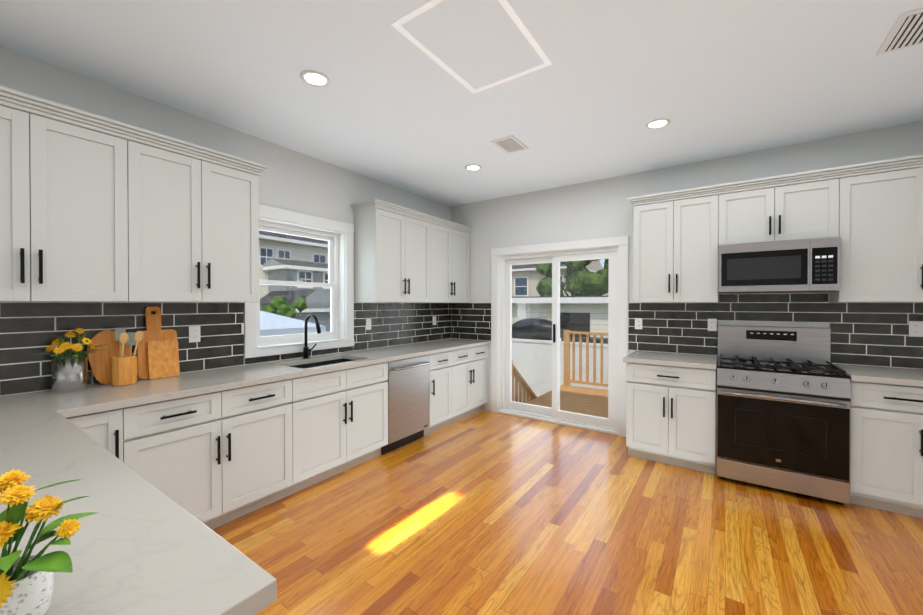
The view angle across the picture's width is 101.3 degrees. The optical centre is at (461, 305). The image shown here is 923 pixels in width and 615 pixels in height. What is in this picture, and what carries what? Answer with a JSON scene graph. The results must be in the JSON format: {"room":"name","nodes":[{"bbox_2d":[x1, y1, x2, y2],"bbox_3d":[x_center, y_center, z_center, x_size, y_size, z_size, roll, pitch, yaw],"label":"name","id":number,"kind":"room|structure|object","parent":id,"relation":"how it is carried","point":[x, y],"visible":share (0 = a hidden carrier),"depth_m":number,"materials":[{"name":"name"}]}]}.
{"room":"kitchen","nodes":[
{"label":"kitchen","id":0,"kind":"room"},
{"bbox_2d":[0,406,276,614],"bbox_3d":[-1.346,0.508,0.824,1.837,0.040,0.923,0,0,35],"label":"countertop","id":1,"kind":"structure","parent":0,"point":[140,545],"depth_m":0.78,"materials":[{"name":"stone"}]},
{"bbox_2d":[0,469,96,614],"bbox_3d":[-0.710,0.373,0.591,0.302,0.230,0.205,0,0,35],"label":"vase","id":2,"kind":"object","parent":1,"relation":"on","point":[27,584],"visible":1,"depth_m":0.57,"materials":[{"name":"white ceramic"}]},
{"bbox_2d":[0,46,450,395],"bbox_3d":[-2.503,0.015,2.094,0.211,2.780,8.000,0,0,35],"label":"wall","id":3,"kind":"structure","parent":0,"point":[29,331],"depth_m":2.76,"materials":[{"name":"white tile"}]},
{"bbox_2d":[0,98,143,301],"bbox_3d":[-2.270,-0.498,1.968,0.326,0.957,0.867,0,0,35],"label":"upper cabinet","id":4,"kind":"object","parent":3,"relation":"attached to","point":[95,208],"depth_m":1.99,"materials":[{"name":"grey wood"}]},
{"bbox_2d":[189,326,199,342],"bbox_3d":[-1.926,0.206,2.734,0.008,0.116,0.072,0,0,35],"label":"electrical outlet","id":5,"kind":"object","parent":3,"relation":"attached to","point":[194,333],"visible":1,"depth_m":2.73,"materials":[{"name":"white plastic"}]},
{"bbox_2d":[144,138,263,301],"bbox_3d":[-1.860,-0.502,2.561,0.326,0.957,0.808,0,0,35],"label":"upper cabinet","id":6,"kind":"object","parent":3,"relation":"attached to","point":[201,212],"depth_m":2.47,"materials":[{"name":"grey wood"}]},
{"bbox_2d":[244,204,353,357],"bbox_3d":[-1.499,-0.209,3.514,0.224,1.250,1.088,0,0,35],"label":"window","id":7,"kind":"structure","parent":3,"relation":"in","point":[338,236],"depth_m":3.60,"materials":[{"name":"white wood"}]},
{"bbox_2d":[366,319,370,329],"bbox_3d":[-0.999,0.199,4.072,0.008,0.116,0.072,0,0,35],"label":"electrical outlet","id":8,"kind":"object","parent":3,"relation":"attached to","point":[368,324],"visible":1,"depth_m":4.07,"materials":[{"name":"white plastic"}]},
{"bbox_2d":[353,202,433,302],"bbox_3d":[-0.726,-0.512,4.199,0.326,0.957,0.901,0,0,35],"label":"upper cabinet","id":9,"kind":"object","parent":3,"relation":"attached to","point":[404,255],"depth_m":3.94,"materials":[{"name":"grey wood"}]},
{"bbox_2d":[434,222,469,301],"bbox_3d":[-0.279,-0.516,4.844,0.326,0.957,0.901,0,0,35],"label":"upper cabinet","id":10,"kind":"object","parent":3,"relation":"attached to","point":[451,243],"depth_m":4.78,"materials":[{"name":"grey wood"}]},
{"bbox_2d":[0,0,922,205],"bbox_3d":[-0.452,-1.416,0.665,5.200,0.100,8.400,0,0,35],"label":"ceiling","id":11,"kind":"structure","parent":0,"point":[390,104],"depth_m":2.30,"materials":[{"name":"white paint"}]},
{"bbox_2d":[300,70,329,86],"bbox_3d":[-0.884,-1.370,2.291,0.170,0.012,0.170,0,0,35],"label":"recessed light","id":12,"kind":"object","parent":11,"relation":"in","point":[315,78],"visible":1,"depth_m":2.29,"materials":[{"name":"white"}]},
{"bbox_2d":[391,0,551,92],"bbox_3d":[0.086,-1.372,1.996,0.530,0.004,0.740,0,0,35],"label":"attic access hatch","id":13,"kind":"object","parent":11,"relation":"attached to","point":[474,46],"visible":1,"depth_m":1.96,"materials":[{"name":"white paint"}]},
{"bbox_2d":[465,164,481,170],"bbox_3d":[0.116,-1.380,3.788,0.170,0.012,0.170,0,0,35],"label":"recessed light","id":14,"kind":"object","parent":11,"relation":"in","point":[472,167],"visible":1,"depth_m":3.78,"materials":[{"name":"white plastic"}]},
{"bbox_2d":[490,135,528,153],"bbox_3d":[0.415,-1.376,3.252,0.210,0.012,0.310,0,0,35],"label":"ceiling vent","id":15,"kind":"object","parent":11,"relation":"in","point":[510,144],"visible":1,"depth_m":3.23,"materials":[{"name":"white metal"}]},
{"bbox_2d":[645,118,669,128],"bbox_3d":[1.484,-1.374,2.865,0.170,0.012,0.170,0,0,35],"label":"recessed light","id":16,"kind":"object","parent":11,"relation":"in","point":[658,123],"visible":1,"depth_m":2.86,"materials":[{"name":"white plastic"}]},
{"bbox_2d":[876,8,922,55],"bbox_3d":[2.263,-1.368,1.863,0.230,0.012,0.360,0,0,35],"label":"ceiling vent","id":17,"kind":"object","parent":11,"relation":"in","point":[906,31],"visible":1,"depth_m":1.90,"materials":[{"name":"white metal"}]},
{"bbox_2d":[212,410,922,614],"bbox_3d":[-0.452,1.464,0.683,5.200,0.100,8.400,0,0,35],"label":"floor","id":18,"kind":"structure","parent":0,"point":[483,512],"depth_m":2.28,"materials":[{"name":"brown wood"}]},
{"bbox_2d":[66,405,141,475],"bbox_3d":[-2.104,0.963,1.964,0.617,0.884,0.509,0,0,35],"label":"base cabinet","id":19,"kind":"object","parent":18,"relation":"on","point":[119,431],"depth_m":1.93,"materials":[{"name":"grey wood"}]},
{"bbox_2d":[142,377,301,529],"bbox_3d":[-1.728,0.960,2.507,0.617,0.884,1.047,0,0,35],"label":"base cabinet","id":20,"kind":"object","parent":18,"relation":"on","point":[212,460],"depth_m":2.33,"materials":[{"name":"grey wood"}]},
{"bbox_2d":[0,338,489,417],"bbox_3d":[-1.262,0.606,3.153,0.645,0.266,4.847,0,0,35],"label":"countertop","id":21,"kind":"structure","parent":20,"relation":"on","point":[100,397],"depth_m":2.42,"materials":[{"name":"stone"}]},
{"bbox_2d":[36,328,105,392],"bbox_3d":[-2.173,0.302,2.129,0.205,0.353,0.300,0,0,35],"label":"vase","id":22,"kind":"object","parent":21,"relation":"on","point":[69,374],"visible":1,"depth_m":2.10,"materials":[{"name":"silver metal"}]},
{"bbox_2d":[87,330,131,383],"bbox_3d":[-2.166,0.313,2.334,0.062,0.329,0.205,0,0,35],"label":"round cutting board","id":23,"kind":"object","parent":21,"relation":"on","point":[99,360],"visible":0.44,"depth_m":2.31,"materials":[{"name":"brown wood"}]},
{"bbox_2d":[110,328,142,385],"bbox_3d":[-2.041,0.306,2.308,0.124,0.344,0.142,0,0,35],"label":"utensil crock","id":24,"kind":"object","parent":21,"relation":"on","point":[124,370],"visible":1,"depth_m":2.27,"materials":[{"name":"brown wood"}]},
{"bbox_2d":[137,307,176,378],"bbox_3d":[-2.026,0.242,2.523,0.067,0.469,0.215,0,0,35],"label":"paddle cutting board","id":25,"kind":"object","parent":21,"relation":"on","point":[153,331],"visible":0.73,"depth_m":2.49,"materials":[{"name":"brown wood"}]},
{"bbox_2d":[147,340,179,378],"bbox_3d":[-1.977,0.354,2.514,0.048,0.245,0.165,0,0,35],"label":"cutting board","id":26,"kind":"object","parent":21,"relation":"on","point":[163,358],"visible":0.96,"depth_m":2.50,"materials":[{"name":"brown wood"}]},
{"bbox_2d":[302,314,320,358],"bbox_3d":[-1.304,0.273,3.370,0.242,0.397,0.120,0,0,35],"label":"faucet","id":27,"kind":"object","parent":21,"relation":"on","point":[306,350],"visible":1,"depth_m":3.38,"materials":[{"name":"black metal"}]},
{"bbox_2d":[290,359,354,368],"bbox_3d":[-1.172,0.626,3.257,0.434,0.226,0.704,0,0,35],"label":"sink basin","id":28,"kind":"object","parent":21,"relation":"in","point":[319,362],"depth_m":3.43,"materials":[{"name":"black metal"}]},
{"bbox_2d":[286,380,387,496],"bbox_3d":[-1.212,1.087,3.252,0.617,0.620,0.998,0,0,35],"label":"base cabinet","id":29,"kind":"object","parent":18,"relation":"on","point":[342,425],"depth_m":3.01,"materials":[{"name":"grey wood"}]},
{"bbox_2d":[381,355,429,454],"bbox_3d":[-0.731,0.952,3.890,0.667,0.881,0.595,0,0,35],"label":"dishwasher","id":30,"kind":"object","parent":18,"relation":"on","point":[408,380],"visible":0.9,"depth_m":3.70,"materials":[{"name":"silver metal"}]},
{"bbox_2d":[386,350,457,435],"bbox_3d":[-0.459,0.948,4.340,0.617,0.884,0.449,0,0,35],"label":"base cabinet","id":31,"kind":"object","parent":18,"relation":"on","point":[443,365],"depth_m":4.19,"materials":[{"name":"grey wood"}]},
{"bbox_2d":[458,344,488,420],"bbox_3d":[-0.146,0.945,4.791,0.617,0.884,0.886,0,0,35],"label":"base cabinet","id":32,"kind":"object","parent":18,"relation":"on","point":[473,362],"depth_m":4.67,"materials":[{"name":"grey wood"}]},
{"bbox_2d":[626,362,716,473],"bbox_3d":[1.940,0.954,3.488,0.677,0.883,0.654,0,0,35],"label":"base cabinet","id":33,"kind":"object","parent":18,"relation":"on","point":[671,415],"visible":1,"depth_m":3.24,"materials":[{"name":"grey wood"}]},
{"bbox_2d":[623,350,716,369],"bbox_3d":[1.934,0.491,3.497,0.704,0.040,0.642,0,0,35],"label":"countertop","id":34,"kind":"structure","parent":33,"relation":"on","point":[679,360],"depth_m":3.36,"materials":[{"name":"stone"}]},
{"bbox_2d":[716,325,850,504],"bbox_3d":[2.518,0.791,3.049,0.761,1.214,0.714,0,0,35],"label":"range","id":35,"kind":"object","parent":18,"relation":"on","point":[783,406],"visible":1,"depth_m":2.83,"materials":[{"name":"grey metal"}]},
{"bbox_2d":[849,380,922,517],"bbox_3d":[3.230,0.959,2.595,0.919,0.883,0.654,0,0,35],"label":"base cabinet","id":36,"kind":"object","parent":18,"relation":"on","point":[886,447],"visible":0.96,"depth_m":2.53,"materials":[{"name":"grey wood"}]},
{"bbox_2d":[832,363,922,386],"bbox_3d":[3.233,0.497,2.597,0.920,0.040,0.642,0,0,35],"label":"countertop","id":37,"kind":"structure","parent":36,"relation":"on","point":[889,375],"depth_m":2.62,"materials":[{"name":"stone"}]},
{"bbox_2d":[451,121,922,410],"bbox_3d":[1.882,0.003,4.045,5.200,2.780,0.200,0,0,35],"label":"wall","id":38,"kind":"structure","parent":0,"point":[600,208],"depth_m":4.04,"materials":[{"name":"white paint"}]},
{"bbox_2d":[491,236,628,436],"bbox_3d":[1.129,0.324,4.547,1.670,2.130,0.216,0,0,35],"label":"sliding door","id":39,"kind":"structure","parent":38,"relation":"attached to","point":[614,250],"depth_m":4.51,"materials":[{"name":"white"}]},
{"bbox_2d":[451,292,922,368],"bbox_3d":[1.826,0.175,3.956,4.786,0.585,0.010,0,0,35],"label":"backsplash","id":40,"kind":"structure","parent":38,"relation":"attached to","point":[872,334],"depth_m":3.32,"materials":[{"name":"black tile"}]},
{"bbox_2d":[635,318,641,328],"bbox_3d":[1.840,0.187,3.934,0.072,0.116,0.008,0,0,35],"label":"electrical outlet","id":41,"kind":"object","parent":40,"relation":"attached to","point":[638,323],"visible":1,"depth_m":3.93,"materials":[{"name":"white plastic"}]},
{"bbox_2d":[708,319,716,330],"bbox_3d":[2.365,0.180,3.570,0.072,0.116,0.008,0,0,35],"label":"electrical outlet","id":42,"kind":"object","parent":40,"relation":"attached to","point":[712,324],"visible":1,"depth_m":3.57,"materials":[{"name":"white plastic"}]},
{"bbox_2d":[909,321,922,336],"bbox_3d":[3.415,0.175,2.843,0.072,0.116,0.008,0,0,35],"label":"electrical outlet","id":43,"kind":"object","parent":40,"relation":"attached to","point":[915,328],"visible":1,"depth_m":2.84,"materials":[{"name":"white plastic"}]},
{"bbox_2d":[627,154,922,302],"bbox_3d":[2.697,-0.533,3.125,2.410,1.012,0.373,0,0,35],"label":"upper cabinet","id":44,"kind":"object","parent":38,"relation":"attached to","point":[870,214],"visible":0.94,"depth_m":2.99,"materials":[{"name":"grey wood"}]},
{"bbox_2d":[718,236,840,292],"bbox_3d":[2.603,-0.312,3.166,0.747,0.404,0.416,0,0,35],"label":"microwave","id":45,"kind":"object","parent":44,"relation":"attached to","point":[800,265],"visible":1,"depth_m":2.98,"materials":[{"name":"grey metal"}]},
{"label":"outside","id":46,"kind":"structure","parent":0,"visible":0},
{"bbox_3d":[1.433,2.465,16.413,110.000,0.300,100.000,0,0,35],"label":"ground","id":47,"kind":"structure","parent":46,"visible":0},
{"bbox_2d":[260,296,307,318],"bbox_3d":[-4.832,1.042,10.207,1.303,2.623,1.178,0,0,35],"label":"bush","id":48,"kind":"object","parent":47,"relation":"on","point":[280,304],"depth_m":10.08,"materials":[{"name":"green plant"}]},
{"bbox_2d":[260,311,325,335],"bbox_3d":[-4.104,1.220,7.528,1.900,2.299,1.900,0,0,35],"label":"canopy","id":49,"kind":"object","parent":47,"relation":"on","point":[275,325],"depth_m":7.25,"materials":[{"name":"white plastic"}]},
{"bbox_2d":[259,230,327,298],"bbox_3d":[-11.405,-1.131,19.806,9.700,6.849,8.700,0,0,35],"label":"house","id":50,"kind":"structure","parent":47,"relation":"on","point":[304,246],"depth_m":17.03,"materials":[{"name":"beige"}]},
{"bbox_2d":[260,290,329,331],"bbox_3d":[-5.903,0.899,13.272,2.740,2.869,1.840,0,0,35],"label":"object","id":51,"kind":"object","parent":47,"relation":"on","point":[320,314],"depth_m":12.67,"materials":[{"name":"grey"}]},
{"bbox_2d":[263,258,329,299],"bbox_3d":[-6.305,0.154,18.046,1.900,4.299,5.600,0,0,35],"label":"house","id":52,"kind":"structure","parent":47,"relation":"on","point":[296,273],"depth_m":16.06,"materials":[{"name":"grey"}]},
{"bbox_2d":[512,260,602,296],"bbox_3d":[5.418,-1.071,30.052,9.700,6.599,7.700,0,0,35],"label":"house","id":53,"kind":"structure","parent":47,"relation":"on","point":[518,286],"depth_m":26.41,"materials":[{"name":"beige"}]},
{"bbox_2d":[512,330,607,417],"bbox_3d":[1.872,1.494,5.445,3.700,2.120,2.065,0,0,35],"label":"deck","id":54,"kind":"object","parent":47,"relation":"on","point":[572,400],"depth_m":5.95,"materials":[{"name":"brown wood"}]},
{"bbox_2d":[512,338,607,402],"bbox_3d":[0.907,1.531,9.024,11.660,1.659,0.120,0,0,35],"label":"fence","id":55,"kind":"object","parent":47,"relation":"on","point":[522,350],"depth_m":8.33,"materials":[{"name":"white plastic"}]},
{"bbox_2d":[512,296,607,341],"bbox_3d":[5.354,0.996,14.601,11.100,2.659,5.100,0,0,35],"label":"garage","id":56,"kind":"structure","parent":47,"relation":"on","point":[595,324],"depth_m":12.86,"materials":[{"name":"beige"}]},
{"bbox_2d":[512,318,607,343],"bbox_3d":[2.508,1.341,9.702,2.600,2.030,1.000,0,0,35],"label":"car","id":57,"kind":"object","parent":47,"relation":"on","point":[537,329],"depth_m":9.60,"materials":[{"name":"black"}]},
{"bbox_2d":[535,259,608,295],"bbox_3d":[5.999,-0.762,20.239,4.841,6.104,4.388,0,0,35],"label":"tree","id":58,"kind":"object","parent":47,"relation":"on","point":[577,291],"depth_m":19.63,"materials":[{"name":"green plant"}]}
]}

